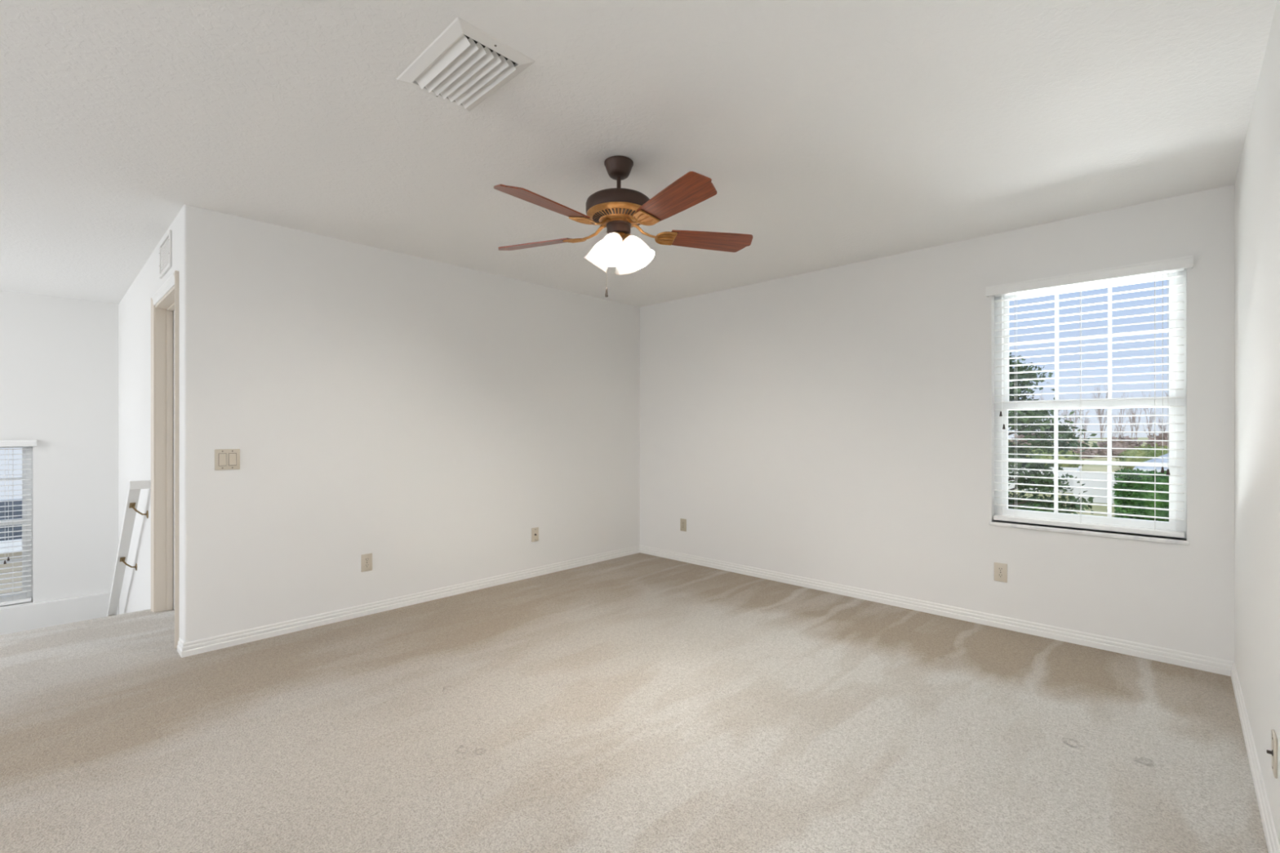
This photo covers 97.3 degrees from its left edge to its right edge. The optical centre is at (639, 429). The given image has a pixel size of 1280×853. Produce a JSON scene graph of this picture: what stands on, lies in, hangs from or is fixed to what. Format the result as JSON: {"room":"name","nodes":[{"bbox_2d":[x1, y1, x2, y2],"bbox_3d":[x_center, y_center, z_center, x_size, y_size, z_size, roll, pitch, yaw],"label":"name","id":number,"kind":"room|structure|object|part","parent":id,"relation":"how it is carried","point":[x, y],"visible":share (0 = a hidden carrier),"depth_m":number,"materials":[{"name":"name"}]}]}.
{"room":"empty living room","nodes":[
{"label":"empty living room","id":0,"kind":"room"},
{"bbox_2d":[0,289,118,608],"bbox_3d":[-6.103,1.455,4.490,0.160,5.340,3.150,0,0,44],"label":"wall","id":1,"kind":"structure","parent":0,"point":[59,356],"depth_m":5.21,"materials":[{"name":"white paint"}]},
{"bbox_2d":[0,446,32,601],"bbox_3d":[-5.834,0.828,4.818,0.075,1.455,0.874,0,0,44],"label":"window","id":2,"kind":"structure","parent":1,"relation":"in","point":[28,450],"depth_m":5.09,"materials":[{"name":"white plastic"}]},
{"bbox_3d":[-5.844,0.498,4.827,0.025,0.716,0.790,0,0,44],"label":"sash","id":3,"kind":"part","parent":2,"relation":"part of","materials":[{"name":"white plastic"}]},
{"bbox_3d":[-5.822,1.160,4.807,0.025,0.711,0.790,0,0,44],"label":"sash","id":4,"kind":"part","parent":2,"relation":"part of","materials":[{"name":"white plastic"}]},
{"bbox_2d":[0,440,36,605],"bbox_3d":[-5.761,0.818,4.748,0.102,1.450,0.920,0,0,44],"label":"window blind","id":5,"kind":"object","parent":2,"relation":"attached to","point":[12,443],"visible":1,"depth_m":4.98,"materials":[{"name":"white plastic"}]},
{"bbox_3d":[-5.560,0.835,4.992,0.056,1.369,0.002,0,0,44],"label":"ladder cord","id":6,"kind":"part","parent":5,"relation":"part of","materials":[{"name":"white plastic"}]},
{"bbox_3d":[-5.778,1.531,4.764,0.052,0.024,0.854,0,0,44],"label":"rail","id":7,"kind":"part","parent":5,"relation":"part of","materials":[{"name":"white plastic"}]},
{"bbox_2d":[0,591,119,635],"bbox_3d":[-6.072,2.843,4.356,0.070,2.565,3.000,0,0,44],"label":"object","id":8,"kind":"structure","parent":1,"relation":"attached to","point":[15,619],"depth_m":5.10,"materials":[{"name":"white paint"}]},
{"bbox_2d":[118,208,182,639],"bbox_3d":[-3.732,1.455,4.329,3.500,5.340,0.150,0,0,43],"label":"wall","id":9,"kind":"structure","parent":0,"point":[135,307],"depth_m":4.30,"materials":[{"name":"white paint"}]},
{"bbox_2d":[106,480,151,616],"bbox_3d":[-4.216,1.171,4.601,2.200,1.635,0.112,0,0,43],"label":"handrail","id":10,"kind":"object","parent":9,"relation":"attached to","point":[134,486],"visible":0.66,"depth_m":4.25,"materials":[{"name":"white wood"}]},
{"bbox_2d":[151,270,178,648],"bbox_3d":[-2.889,0.170,3.531,0.970,2.109,0.168,0,0,43],"label":"door frame","id":11,"kind":"structure","parent":9,"relation":"in","point":[165,302],"depth_m":3.79,"materials":[{"name":"beige wood"}]},
{"bbox_3d":[-3.275,0.170,3.787,0.057,2.109,0.018,0,0,43],"label":"casing","id":12,"kind":"part","parent":11,"relation":"part of","materials":[{"name":"beige wood"}]},
{"bbox_3d":[-2.941,-0.856,3.476,0.856,0.057,0.018,0,0,43],"label":"casing","id":13,"kind":"part","parent":11,"relation":"part of","materials":[{"name":"white wood"}]},
{"bbox_3d":[-2.607,0.170,3.165,0.057,2.109,0.018,0,0,43],"label":"casing","id":14,"kind":"part","parent":11,"relation":"part of","materials":[{"name":"beige wood"}]},
{"bbox_2d":[159,229,171,279],"bbox_3d":[-2.910,-1.067,3.450,0.400,0.216,0.014,0,0,43],"label":"air vent","id":15,"kind":"object","parent":9,"relation":"in","point":[165,246],"visible":1,"depth_m":3.43,"materials":[{"name":"white metal"}]},
{"bbox_2d":[182,204,639,642],"bbox_3d":[-1.274,0.005,4.367,0.120,2.440,3.558,0,0,44],"label":"wall","id":16,"kind":"structure","parent":0,"point":[422,416],"depth_m":3.78,"materials":[{"name":"white paint"}]},
{"bbox_2d":[214,448,239,470],"bbox_3d":[-2.323,0.170,3.172,0.012,0.117,0.117,0,0,44],"label":"light switch","id":17,"kind":"object","parent":16,"relation":"attached to","point":[224,459],"visible":1,"depth_m":3.17,"materials":[{"name":"beige plastic"}]},
{"bbox_2d":[360,553,372,572],"bbox_3d":[-1.804,0.880,3.719,0.008,0.114,0.070,0,0,44],"label":"wall outlet","id":18,"kind":"object","parent":16,"relation":"attached to","point":[366,559],"visible":1,"depth_m":3.71,"materials":[{"name":"beige plastic"}]},
{"bbox_2d":[177,545,639,657],"bbox_3d":[-1.276,1.189,4.358,0.139,0.072,3.572,0,0,44],"label":"baseboard","id":19,"kind":"structure","parent":16,"relation":"attached to","point":[209,644],"depth_m":3.75,"materials":[{"name":"white wood"}]},
{"bbox_2d":[531,527,538,542],"bbox_3d":[-0.870,0.877,4.690,0.018,0.114,0.070,0,0,44],"label":"cable jack","id":20,"kind":"object","parent":16,"relation":"attached to","point":[535,531],"visible":1,"depth_m":4.69,"materials":[{"name":"beige plastic"}]},
{"bbox_2d":[0,552,1268,852],"bbox_3d":[-1.244,1.365,2.234,5.291,0.280,6.600,0,0,44],"label":"floor","id":21,"kind":"structure","parent":0,"point":[637,703],"depth_m":2.27,"materials":[{"name":"beige carpet"}]},
{"bbox_2d":[0,0,1277,307],"bbox_3d":[-2.092,-1.290,3.044,7.958,0.150,6.920,0,0,44],"label":"ceiling","id":22,"kind":"structure","parent":0,"point":[828,134],"depth_m":2.26,"materials":[{"name":"white paint"}]},
{"bbox_2d":[396,17,535,111],"bbox_3d":[-0.595,-1.203,1.906,0.428,0.023,0.278,0,0,44],"label":"ceiling vent","id":23,"kind":"object","parent":22,"relation":"in","point":[464,65],"visible":1,"depth_m":1.87,"materials":[{"name":"white metal"}]},
{"bbox_2d":[493,155,752,297],"bbox_3d":[-0.122,-0.907,2.518,1.242,0.616,1.201,0,0,44],"label":"ceiling fan","id":24,"kind":"object","parent":22,"relation":"hanging from","point":[618,210],"visible":1,"depth_m":2.48,"materials":[{"name":"brown wood"}]},
{"bbox_3d":[-0.509,-0.893,2.724,0.412,0.042,0.146,0,0,22],"label":"blade","id":25,"kind":"part","parent":24,"relation":"part of","materials":[{"name":"brown wood"}]},
{"bbox_3d":[-0.380,-0.893,2.218,0.146,0.042,0.412,0,0,40],"label":"blade","id":26,"kind":"part","parent":24,"relation":"part of","materials":[{"name":"brown wood"}]},
{"bbox_3d":[-0.246,-0.907,2.621,0.207,0.073,0.099,0,0,22],"label":"iron arm","id":27,"kind":"part","parent":24,"relation":"part of","materials":[{"name":"gold metal"}]},
{"bbox_3d":[-0.201,-0.907,2.436,0.099,0.073,0.207,0,0,40],"label":"iron arm","id":28,"kind":"part","parent":24,"relation":"part of","materials":[{"name":"gold metal"}]},
{"bbox_3d":[-0.187,-0.796,2.592,0.144,0.151,0.125,0,0,20],"label":"lamp shade","id":29,"kind":"part","parent":24,"relation":"part of","materials":[{"name":"white glass"}]},
{"bbox_3d":[-0.129,-0.796,2.469,0.125,0.151,0.144,0,0,20],"label":"lamp shade","id":30,"kind":"part","parent":24,"relation":"part of","materials":[{"name":"white glass"}]},
{"bbox_3d":[-0.121,-0.820,2.490,0.049,0.072,0.063,0,0,20],"label":"bulb","id":31,"kind":"part","parent":24,"relation":"part of","materials":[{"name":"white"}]},
{"bbox_3d":[-0.064,-0.796,2.650,0.125,0.151,0.144,0,0,20],"label":"lamp shade","id":32,"kind":"part","parent":24,"relation":"part of","materials":[{"name":"white glass"}]},
{"bbox_2d":[622,233,630,242],"bbox_3d":[-0.054,-0.860,2.547,0.052,0.046,0.057,0,0,-33],"label":"socket","id":33,"kind":"object","parent":24,"relation":"attached to","point":[626,237],"depth_m":2.52,"materials":[{"name":"gold metal"}]},
{"bbox_3d":[-0.006,-0.796,2.527,0.144,0.151,0.125,0,0,20],"label":"lamp shade","id":34,"kind":"part","parent":24,"relation":"part of","materials":[{"name":"white glass"}]},
{"bbox_3d":[-0.011,-0.907,2.422,0.099,0.073,0.207,0,0,-32],"label":"iron arm","id":35,"kind":"part","parent":24,"relation":"part of","materials":[{"name":"gold metal"}]},
{"bbox_3d":[0.061,-0.907,2.598,0.207,0.073,0.099,0,0,-14],"label":"iron arm","id":36,"kind":"part","parent":24,"relation":"part of","materials":[{"name":"gold metal"}]},
{"bbox_3d":[0.141,-0.893,2.184,0.146,0.042,0.412,0,0,-32],"label":"blade","id":37,"kind":"part","parent":24,"relation":"part of","materials":[{"name":"brown wood"}]},
{"bbox_3d":[0.334,-0.893,2.669,0.412,0.042,0.146,0,0,-14],"label":"blade","id":38,"kind":"part","parent":24,"relation":"part of","materials":[{"name":"brown wood"}]},
{"bbox_2d":[640,184,1234,661],"bbox_3d":[1.529,0.005,4.260,4.081,2.440,0.160,0,0,44],"label":"wall","id":39,"kind":"structure","parent":0,"point":[835,424],"depth_m":3.83,"materials":[{"name":"white paint"}]},
{"bbox_2d":[680,518,686,531],"bbox_3d":[0.401,0.887,5.220,0.070,0.114,0.008,0,0,44],"label":"wall outlet","id":40,"kind":"object","parent":39,"relation":"attached to","point":[682,522],"visible":1,"depth_m":5.22,"materials":[{"name":"beige plastic"}]},
{"bbox_2d":[640,545,1234,676],"bbox_3d":[1.468,1.189,4.197,4.081,0.072,0.014,0,0,44],"label":"baseboard","id":41,"kind":"structure","parent":39,"relation":"attached to","point":[1207,664],"depth_m":3.53,"materials":[{"name":"white wood"}]},
{"bbox_2d":[994,562,1007,582],"bbox_3d":[2.227,0.883,3.477,0.070,0.114,0.008,0,0,44],"label":"wall outlet","id":42,"kind":"object","parent":39,"relation":"attached to","point":[1000,569],"visible":1,"depth_m":3.47,"materials":[{"name":"beige plastic"}]},
{"bbox_2d":[997,567,1003,571],"bbox_3d":[2.225,0.864,3.475,0.033,0.025,0.004,0,0,44],"label":"receptacle","id":43,"kind":"object","parent":42,"relation":"attached to","point":[999,569],"depth_m":3.47,"materials":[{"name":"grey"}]},
{"bbox_2d":[997,573,1003,577],"bbox_3d":[2.225,0.903,3.475,0.033,0.025,0.004,0,0,44],"label":"receptacle","id":44,"kind":"object","parent":42,"relation":"attached to","point":[999,575],"depth_m":3.47,"materials":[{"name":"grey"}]},
{"bbox_2d":[989,267,1189,545],"bbox_3d":[2.556,-0.141,3.260,0.894,1.477,0.166,0,0,44],"label":"window","id":45,"kind":"structure","parent":39,"relation":"in","point":[1172,525],"depth_m":3.19,"materials":[{"name":"white plastic"}]},
{"bbox_3d":[2.576,0.180,3.281,0.790,0.711,0.025,0,0,44],"label":"sash","id":46,"kind":"part","parent":45,"relation":"part of","materials":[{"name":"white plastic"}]},
{"bbox_3d":[2.530,0.586,3.233,0.894,0.022,0.091,0,0,44],"label":"sill","id":47,"kind":"part","parent":45,"relation":"part of","materials":[{"name":"wood"}]},
{"bbox_3d":[2.597,-0.482,3.303,0.790,0.716,0.025,0,0,44],"label":"sash","id":48,"kind":"part","parent":45,"relation":"part of","materials":[{"name":"white plastic"}]},
{"bbox_2d":[986,255,1193,537],"bbox_3d":[2.518,-0.162,3.220,0.920,1.450,0.102,0,0,44],"label":"window blind","id":49,"kind":"object","parent":45,"relation":"attached to","point":[1180,264],"visible":1,"depth_m":3.17,"materials":[{"name":"white plastic"}]},
{"bbox_3d":[2.306,-0.145,3.454,0.002,1.369,0.056,0,0,44],"label":"ladder cord","id":50,"kind":"part","parent":49,"relation":"part of","materials":[{"name":"white fabric"}]},
{"bbox_3d":[2.534,-0.145,3.237,0.002,1.369,0.056,0,0,44],"label":"ladder cord","id":51,"kind":"part","parent":49,"relation":"part of","materials":[{"name":"white fabric"}]},
{"bbox_3d":[2.534,0.551,3.237,0.854,0.024,0.052,0,0,44],"label":"rail","id":52,"kind":"part","parent":49,"relation":"part of","materials":[{"name":"white plastic"}]},
{"bbox_3d":[2.533,-0.856,3.236,0.854,0.044,0.056,0,0,44],"label":"head rail","id":53,"kind":"part","parent":49,"relation":"part of","materials":[{"name":"white plastic"}]},
{"bbox_3d":[2.761,-0.145,3.019,0.002,1.369,0.056,0,0,44],"label":"ladder cord","id":54,"kind":"part","parent":49,"relation":"part of","materials":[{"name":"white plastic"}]},
{"bbox_3d":[2.761,-0.315,2.976,0.002,1.030,0.002,0,0,44],"label":"pull cord","id":55,"kind":"part","parent":49,"relation":"part of","materials":[{"name":"white fabric"}]},
{"bbox_3d":[2.777,-0.310,2.961,0.002,1.040,0.002,0,0,44],"label":"pull cord","id":56,"kind":"part","parent":49,"relation":"part of","materials":[{"name":"white fabric"}]},
{"bbox_2d":[1234,0,1279,845],"bbox_3d":[0.768,0.145,0.423,0.120,2.720,6.760,0,0,44],"label":"wall","id":57,"kind":"structure","parent":0,"point":[1257,182],"depth_m":1.99,"materials":[{"name":"white paint"}]},
{"bbox_2d":[1231,662,1279,852],"bbox_3d":[0.664,1.189,0.411,0.014,0.072,6.600,0,0,44],"label":"baseboard","id":58,"kind":"structure","parent":57,"relation":"attached to","point":[1271,837],"depth_m":1.93,"materials":[{"name":"white wood"}]},
{"bbox_2d":[1266,728,1277,778],"bbox_3d":[1.816,0.930,1.620,0.018,0.114,0.070,0,0,44],"label":"cable jack","id":59,"kind":"object","parent":57,"relation":"attached to","point":[1274,740],"visible":1,"depth_m":1.60,"materials":[{"name":"beige plastic"}]},
{"bbox_3d":[1.821,0.930,1.616,0.006,0.114,0.070,0,0,44],"label":"plate","id":60,"kind":"part","parent":59,"relation":"part of","materials":[{"name":"beige plastic"}]},
{"label":"outside","id":61,"kind":"structure","parent":0,"visible":0},
{"bbox_2d":[1008,437,1153,517],"bbox_3d":[90.000,3.574,99.833,280.000,1.892,260.000,0,0,44],"label":"ground","id":62,"kind":"structure","parent":61,"point":[1095,468],"depth_m":50.16,"materials":[{"name":"white concrete"}]},
{"bbox_2d":[1008,432,1052,449],"bbox_3d":[48.526,1.983,70.204,4.990,4.124,3.098,0,0,44],"label":"thicket","id":63,"kind":"object","parent":62,"relation":"on","point":[1021,435],"visible":0.07,"depth_m":70.15,"materials":[{"name":"beige"}]},
{"bbox_2d":[1008,497,1053,511],"bbox_3d":[19.176,3.713,27.673,2.414,0.865,1.242,0,0,44],"label":"bush","id":64,"kind":"object","parent":62,"relation":"on","point":[1037,509],"visible":0.1,"depth_m":27.17,"materials":[{"name":"green plant"}]},
{"bbox_2d":[1020,447,1084,467],"bbox_3d":[36.769,2.743,50.697,5.128,2.803,4.583,0,0,44],"label":"shrub","id":65,"kind":"object","parent":62,"relation":"on","point":[1044,457],"visible":0.24,"depth_m":49.23,"materials":[{"name":"green plant"}]},
{"bbox_2d":[1008,352,1113,515],"bbox_3d":[7.241,1.223,11.919,4.196,5.913,4.431,0,0,16],"label":"oak tree","id":66,"kind":"object","parent":62,"relation":"on","point":[1030,428],"visible":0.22,"depth_m":11.23,"materials":[{"name":"green plant"}]},
{"bbox_2d":[1008,465,1118,503],"bbox_3d":[21.643,3.210,37.965,16.657,1.930,4.857,0,0,44],"label":"fence","id":67,"kind":"object","parent":62,"relation":"on","point":[1095,476],"visible":0.18,"depth_m":31.51,"materials":[{"name":"white plastic"}]},
{"bbox_3d":[25.092,3.250,37.926,2.230,1.650,0.060,0,0,44],"label":"panel","id":68,"kind":"part","parent":67,"relation":"part of","materials":[{"name":"white plastic"}]},
{"bbox_3d":[26.827,3.250,36.268,2.230,1.650,0.060,0,0,44],"label":"panel","id":69,"kind":"part","parent":67,"relation":"part of","materials":[{"name":"white plastic"}]},
{"bbox_3d":[24.611,3.210,31.885,0.150,1.930,0.150,0,0,38],"label":"post","id":70,"kind":"part","parent":67,"relation":"part of","materials":[{"name":"white plastic"}]},
{"bbox_3d":[25.367,3.210,31.301,1.790,1.730,0.060,0,0,38],"label":"panel","id":71,"kind":"part","parent":67,"relation":"part of","materials":[{"name":"white plastic"}]},
{"bbox_2d":[1061,408,1084,443],"bbox_3d":[54.290,0.322,70.753,2.406,8.176,1.817,0,0,32],"label":"bare tree","id":72,"kind":"object","parent":62,"relation":"on","point":[1066,409],"visible":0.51,"depth_m":70.98,"materials":[{"name":"beige plant"}]},
{"bbox_2d":[1066,409,1079,435],"bbox_3d":[66.349,-0.046,85.602,1.378,8.950,2.406,0,0,-31],"label":"bare tree","id":73,"kind":"object","parent":62,"relation":"on","point":[1075,414],"visible":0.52,"depth_m":85.60,"materials":[{"name":"beige plant"}]},
{"bbox_2d":[1052,440,1098,458],"bbox_3d":[50.085,2.614,65.578,5.169,2.863,3.057,0,0,44],"label":"thicket","id":74,"kind":"object","parent":62,"relation":"on","point":[1089,451],"visible":0.2,"depth_m":64.22,"materials":[{"name":"beige"}]},
{"bbox_2d":[1076,408,1089,439],"bbox_3d":[59.486,0.069,75.532,1.503,8.698,2.086,0,0,-18],"label":"bare tree","id":75,"kind":"object","parent":62,"relation":"on","point":[1085,421],"visible":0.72,"depth_m":75.21,"materials":[{"name":"beige plant"}]},
{"bbox_2d":[1094,408,1107,439],"bbox_3d":[67.176,-0.360,82.098,2.579,9.593,1.477,0,0,13],"label":"bare tree","id":76,"kind":"object","parent":62,"relation":"on","point":[1102,426],"visible":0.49,"depth_m":82.19,"materials":[{"name":"beige plant"}]},
{"bbox_2d":[1091,381,1123,443],"bbox_3d":[56.236,-0.959,67.901,2.399,10.793,3.176,0,0,-45],"label":"bare tree","id":77,"kind":"object","parent":62,"relation":"on","point":[1107,381],"visible":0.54,"depth_m":68.25,"materials":[{"name":"beige plant"}]},
{"bbox_2d":[1094,435,1144,457],"bbox_3d":[54.740,2.277,64.278,5.215,3.537,3.046,0,0,44],"label":"thicket","id":78,"kind":"object","parent":62,"relation":"on","point":[1115,444],"visible":0.36,"depth_m":63.77,"materials":[{"name":"beige plant"}]},
{"bbox_2d":[1111,391,1133,437],"bbox_3d":[63.060,-0.337,73.488,2.285,9.527,1.647,0,0,14],"label":"bare tree","id":79,"kind":"object","parent":62,"relation":"on","point":[1121,411],"visible":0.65,"depth_m":73.63,"materials":[{"name":"beige plant"}]},
{"bbox_2d":[1124,408,1139,439],"bbox_3d":[70.236,0.150,80.246,2.298,8.549,1.316,0,0,-26],"label":"bare tree","id":80,"kind":"object","parent":62,"relation":"on","point":[1132,420],"visible":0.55,"depth_m":80.37,"materials":[{"name":"beige plant"}]},
{"bbox_2d":[1121,394,1143,441],"bbox_3d":[57.758,0.077,66.158,2.553,8.677,1.929,0,0,9],"label":"bare tree","id":81,"kind":"object","parent":62,"relation":"on","point":[1131,394],"visible":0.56,"depth_m":65.97,"materials":[{"name":"beige plant"}]},
{"bbox_2d":[1111,468,1168,521],"bbox_3d":[24.068,2.921,23.273,7.024,2.448,2.240,0,0,44],"label":"hedge","id":82,"kind":"object","parent":62,"relation":"on","point":[1129,477],"visible":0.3,"depth_m":24.43,"materials":[{"name":"green plant"}]},
{"bbox_2d":[1115,443,1168,471],"bbox_3d":[44.628,2.677,48.743,5.396,2.935,4.822,0,0,44],"label":"shrub","id":83,"kind":"object","parent":62,"relation":"on","point":[1140,453],"visible":0.28,"depth_m":48.42,"materials":[{"name":"green plant"}]},
{"bbox_2d":[1139,388,1155,435],"bbox_3d":[65.740,-0.404,72.854,1.670,9.663,2.318,0,0,-18],"label":"bare tree","id":84,"kind":"object","parent":62,"relation":"on","point":[1148,428],"visible":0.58,"depth_m":72.58,"materials":[{"name":"beige plant"}]},
{"bbox_2d":[1133,453,1168,472],"bbox_3d":[31.573,2.135,27.447,11.040,4.020,7.040,0,0,44],"label":"house","id":85,"kind":"structure","parent":62,"relation":"on","point":[1157,460],"depth_m":28.54,"materials":[{"name":"white"}]},
{"bbox_2d":[1143,432,1168,447],"bbox_3d":[56.395,1.969,59.565,4.962,4.153,2.989,0,0,44],"label":"thicket","id":86,"kind":"object","parent":62,"relation":"on","point":[1165,434],"visible":0.12,"depth_m":59.99,"materials":[{"name":"beige plant"}]},
{"bbox_2d":[1156,415,1167,434],"bbox_3d":[72.435,0.879,78.370,1.086,7.057,1.897,0,0,4],"label":"bare tree","id":87,"kind":"object","parent":62,"relation":"on","point":[1161,427],"visible":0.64,"depth_m":78.24,"materials":[{"name":"beige plant"}]},
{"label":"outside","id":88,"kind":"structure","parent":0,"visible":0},
{"bbox_3d":[-29.527,4.176,6.363,36.263,0.098,40.300,0,0,44],"label":"ground","id":89,"kind":"structure","parent":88,"visible":0},
{"bbox_2d":[0,498,22,595],"bbox_3d":[-12.222,2.850,11.061,7.440,2.590,16.840,0,0,44],"label":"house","id":90,"kind":"structure","parent":89,"relation":"on","point":[19,502],"depth_m":8.83,"materials":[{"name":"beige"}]}
]}

